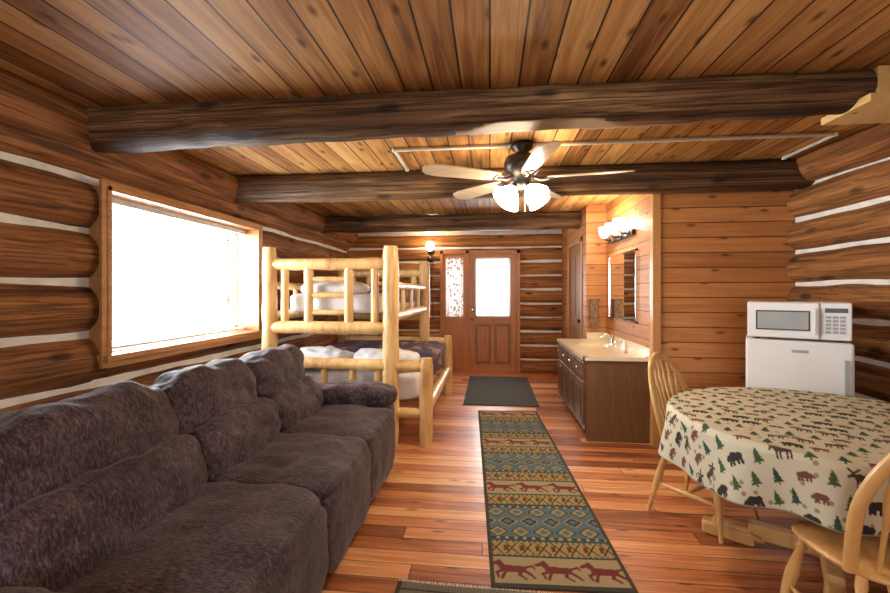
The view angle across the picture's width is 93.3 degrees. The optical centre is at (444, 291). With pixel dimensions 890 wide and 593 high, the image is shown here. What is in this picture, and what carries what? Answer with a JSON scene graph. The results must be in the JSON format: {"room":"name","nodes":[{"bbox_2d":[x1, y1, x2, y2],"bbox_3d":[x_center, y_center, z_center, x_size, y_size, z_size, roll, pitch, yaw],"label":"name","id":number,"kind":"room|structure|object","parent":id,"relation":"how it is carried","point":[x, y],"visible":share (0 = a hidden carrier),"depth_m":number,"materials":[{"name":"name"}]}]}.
{"room":"log cabin interior","nodes":[
{"label":"log cabin interior","id":0,"kind":"room"},
{"bbox_2d":[0,68,357,412],"bbox_3d":[-2.291,0.250,3.112,0.482,2.739,9.112,0,0,6],"label":"wall","id":1,"kind":"structure","parent":0,"point":[49,167],"depth_m":2.51,"materials":[{"name":"brown wood"}]},
{"bbox_2d":[89,178,261,368],"bbox_3d":[-2.219,-0.115,3.631,0.335,1.220,1.900,0,0,6],"label":"window","id":2,"kind":"structure","parent":1,"relation":"in","point":[100,282],"depth_m":3.31,"materials":[{"name":"brown wood"}]},
{"bbox_2d":[112,197,245,348],"bbox_3d":[-2.247,-0.130,3.634,0.040,1.050,1.740,0,0,6],"label":"window blind","id":3,"kind":"object","parent":2,"relation":"attached to","point":[118,202],"visible":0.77,"depth_m":3.44,"materials":[{"name":"white plastic"}]},
{"bbox_2d":[0,0,889,216],"bbox_3d":[0.353,-1.170,2.829,5.900,0.100,9.900,0,0,6],"label":"ceiling","id":4,"kind":"structure","parent":0,"point":[93,53],"depth_m":1.98,"materials":[{"name":"brown wood"}]},
{"bbox_2d":[321,211,580,232],"bbox_3d":[-0.014,-0.993,6.035,3.797,0.252,0.248,0,0,6],"label":"ceiling beam","id":5,"kind":"structure","parent":4,"relation":"attached to","point":[562,219],"depth_m":5.92,"materials":[{"name":"brown wood"}]},
{"bbox_2d":[392,144,511,171],"bbox_3d":[0.074,-1.100,3.472,0.929,0.034,0.557,0,0,6],"label":"conduit","id":6,"kind":"object","parent":4,"relation":"attached to","point":[394,150],"depth_m":3.21,"materials":[{"name":"white metal"}]},
{"bbox_2d":[86,69,877,152],"bbox_3d":[-0.067,-0.997,2.422,4.463,0.243,0.293,0,0,6],"label":"ceiling beam","id":7,"kind":"structure","parent":4,"relation":"attached to","point":[164,126],"depth_m":2.30,"materials":[{"name":"brown wood"}]},
{"bbox_2d":[233,159,814,203],"bbox_3d":[0.487,-0.989,3.849,5.254,0.259,0.282,0,0,6],"label":"ceiling beam","id":8,"kind":"structure","parent":4,"relation":"attached to","point":[760,174],"depth_m":3.69,"materials":[{"name":"brown wood"}]},
{"bbox_2d":[422,140,634,211],"bbox_3d":[0.605,-0.859,3.115,1.480,0.518,1.473,0,0,6],"label":"ceiling fan","id":9,"kind":"object","parent":4,"relation":"hanging from","point":[521,166],"depth_m":3.06,"materials":[{"name":"beige wood"}]},
{"bbox_2d":[532,132,839,159],"bbox_3d":[1.725,-1.100,3.295,2.109,0.034,0.557,0,0,6],"label":"conduit","id":10,"kind":"object","parent":4,"relation":"attached to","point":[830,135],"depth_m":3.03,"materials":[{"name":"white metal"}]},
{"bbox_2d":[347,229,561,372],"bbox_3d":[0.153,0.157,7.549,3.907,2.553,0.263,0,0,6],"label":"wall","id":11,"kind":"structure","parent":0,"point":[540,250],"depth_m":7.33,"materials":[{"name":"brown wood"}]},
{"bbox_2d":[426,242,433,319],"bbox_3d":[-0.259,-0.185,7.364,0.140,1.370,0.210,0,0,6],"label":"wall sconce","id":12,"kind":"object","parent":11,"relation":"attached to","point":[429,245],"visible":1,"depth_m":7.32,"materials":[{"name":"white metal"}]},
{"bbox_2d":[440,250,519,372],"bbox_3d":[0.611,0.335,7.359,1.390,2.130,0.155,0,0,6],"label":"door","id":13,"kind":"structure","parent":11,"relation":"in","point":[492,341],"depth_m":7.35,"materials":[{"name":"brown wood"}]},
{"bbox_2d":[443,254,465,371],"bbox_3d":[0.170,0.365,7.429,0.400,2.070,0.050,0,0,6],"label":"window","id":14,"kind":"structure","parent":13,"relation":"attached to","point":[454,326],"depth_m":7.41,"materials":[{"name":"brown wood"}]},
{"bbox_2d":[444,258,464,316],"bbox_3d":[0.165,-0.085,7.379,0.360,1.030,0.020,0,0,6],"label":"lace curtain","id":15,"kind":"object","parent":14,"relation":"hanging from","point":[454,266],"visible":1,"depth_m":7.38,"materials":[{"name":"white fabric"}]},
{"bbox_2d":[562,205,605,338],"bbox_3d":[2.108,0.140,6.362,0.360,2.520,1.900,0,0,6],"label":"wall","id":16,"kind":"structure","parent":0,"point":[593,217],"depth_m":5.43,"materials":[{"name":"brown wood"}]},
{"bbox_2d":[568,236,582,338],"bbox_3d":[1.901,0.325,6.133,0.102,2.150,1.000,0,0,6],"label":"door","id":17,"kind":"structure","parent":16,"relation":"in","point":[575,254],"depth_m":6.17,"materials":[{"name":"brown wood"}]},
{"bbox_2d":[588,299,599,328],"bbox_3d":[1.919,0.279,5.395,0.136,0.381,0.063,0,0,6],"label":"hand towel","id":18,"kind":"object","parent":16,"relation":"hanging from","point":[594,307],"visible":1,"depth_m":5.37,"materials":[{"name":"brown fabric"}]},
{"bbox_2d":[321,371,887,592],"bbox_3d":[0.353,1.450,2.829,5.900,0.100,9.900,0,0,6],"label":"floor","id":19,"kind":"structure","parent":0,"point":[426,521],"depth_m":2.58,"materials":[{"name":"brown wood"}]},
{"bbox_2d":[0,344,397,592],"bbox_3d":[-1.076,0.877,2.214,1.200,0.999,2.878,0,0,6],"label":"sofa","id":20,"kind":"object","parent":19,"relation":"on","point":[249,473],"visible":1,"depth_m":1.65,"materials":[{"name":"brown fabric"}]},
{"bbox_2d":[261,245,452,447],"bbox_3d":[-0.812,0.490,4.874,1.637,1.820,2.140,0,0,6],"label":"bunk bed","id":21,"kind":"object","parent":19,"relation":"on","point":[410,364],"visible":0.88,"depth_m":3.91,"materials":[{"name":"wood"}]},
{"bbox_2d":[394,579,555,592],"bbox_3d":[0.209,1.395,1.667,0.951,0.009,0.640,0,0,7],"label":"mat","id":22,"kind":"object","parent":19,"relation":"on","point":[402,586],"visible":1,"depth_m":1.97,"materials":[{"name":"brown fabric"}]},
{"bbox_2d":[463,376,538,406],"bbox_3d":[0.780,1.394,6.026,0.930,0.012,1.750,0,0,6],"label":"doormat","id":23,"kind":"object","parent":19,"relation":"on","point":[481,390],"visible":1,"depth_m":5.80,"materials":[{"name":"grey fabric"}]},
{"bbox_2d":[478,410,638,592],"bbox_3d":[0.643,1.395,3.441,0.680,0.009,2.960,0,0,3],"label":"runner rug","id":24,"kind":"object","parent":19,"relation":"on","point":[543,533],"visible":1,"depth_m":2.58,"materials":[{"name":"multicoloured fabric"}]},
{"bbox_2d":[558,343,649,443],"bbox_3d":[1.669,1.020,4.670,0.643,0.760,1.538,0,0,6],"label":"vanity cabinet","id":25,"kind":"object","parent":19,"relation":"on","point":[610,400],"visible":0.91,"depth_m":3.92,"materials":[{"name":"wood"}]},
{"bbox_2d":[557,332,649,361],"bbox_3d":[1.679,0.607,4.658,0.620,0.276,1.560,0,0,6],"label":"countertop sink","id":26,"kind":"object","parent":25,"relation":"in","point":[597,346],"visible":0.98,"depth_m":4.42,"materials":[{"name":"beige laminate"}]},
{"bbox_2d":[620,339,627,352],"bbox_3d":[1.771,0.534,4.156,0.064,0.140,0.065,0,0,-40],"label":"soap dispenser","id":27,"kind":"object","parent":26,"relation":"on","point":[624,346],"visible":1,"depth_m":4.13,"materials":[{"name":"white plastic"}]},
{"bbox_2d":[646,352,758,543],"bbox_3d":[1.592,0.908,2.675,0.473,0.989,0.533,0,0,-32],"label":"dining chair","id":28,"kind":"object","parent":19,"relation":"on","point":[657,390],"visible":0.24,"depth_m":2.70,"materials":[{"name":"brown wood"}]},
{"bbox_2d":[702,515,846,592],"bbox_3d":[1.948,1.024,2.135,1.413,0.753,1.393,0,0,6],"label":"dining table","id":29,"kind":"object","parent":19,"relation":"on","point":[834,578],"visible":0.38,"depth_m":2.26,"materials":[{"name":"brown wood"}]},
{"bbox_2d":[658,387,889,537],"bbox_3d":[1.948,0.780,2.135,1.553,0.282,1.502,0,0,6],"label":"tablecloth","id":30,"kind":"object","parent":29,"relation":"on","point":[805,454],"visible":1,"depth_m":1.88,"materials":[{"name":"fabric"}]},
{"bbox_2d":[746,335,854,396],"bbox_3d":[2.555,0.870,3.069,0.580,1.060,0.460,0,0,36],"label":"refrigerator","id":31,"kind":"object","parent":19,"relation":"on","point":[822,366],"visible":0.4,"depth_m":2.89,"materials":[{"name":"white metal"}]},
{"bbox_2d":[747,301,851,342],"bbox_3d":[2.546,0.205,3.057,0.560,0.270,0.390,0,0,36],"label":"microwave oven","id":32,"kind":"object","parent":31,"relation":"on","point":[814,320],"visible":1,"depth_m":2.91,"materials":[{"name":"white plastic"}]},
{"bbox_2d":[780,454,889,592],"bbox_3d":[1.585,0.908,1.500,0.473,0.989,0.533,0,0,10],"label":"dining chair","id":33,"kind":"object","parent":19,"relation":"on","point":[866,557],"visible":0.85,"depth_m":1.43,"materials":[{"name":"brown wood"}]},
{"bbox_2d":[606,190,794,423],"bbox_3d":[2.618,0.140,4.548,1.260,2.520,1.600,0,0,6],"label":"wall","id":34,"kind":"structure","parent":0,"point":[721,252],"depth_m":3.77,"materials":[{"name":"brown wood"}]},
{"bbox_2d":[599,218,635,243],"bbox_3d":[1.905,-0.676,4.722,0.195,0.188,0.905,0,0,6],"label":"vanity light","id":35,"kind":"object","parent":34,"relation":"attached to","point":[619,223],"visible":1,"depth_m":4.67,"materials":[{"name":"white glass"}]},
{"bbox_2d":[608,248,637,323],"bbox_3d":[1.992,-0.060,4.740,0.025,0.760,0.990,0,0,6],"label":"wall mirror","id":36,"kind":"object","parent":34,"relation":"attached to","point":[622,267],"depth_m":4.66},
{"bbox_2d":[650,194,660,446],"bbox_3d":[1.918,0.250,3.830,0.070,2.300,0.075,0,0,6],"label":"trim","id":37,"kind":"structure","parent":34,"relation":"attached to","point":[655,199],"depth_m":3.79,"materials":[{"name":"brown wood"}]},
{"bbox_2d":[786,123,889,401],"bbox_3d":[2.990,0.140,2.546,0.384,2.520,9.108,0,0,6],"label":"wall","id":38,"kind":"structure","parent":0,"point":[839,236],"depth_m":3.04,"materials":[{"name":"brown wood"}]},
{"bbox_2d":[821,65,889,124],"bbox_3d":[2.473,-1.022,2.154,0.780,0.185,0.310,0,0,6],"label":"trim","id":39,"kind":"structure","parent":38,"relation":"attached to","point":[872,108],"depth_m":2.14,"materials":[{"name":"brown wood"}]}
]}

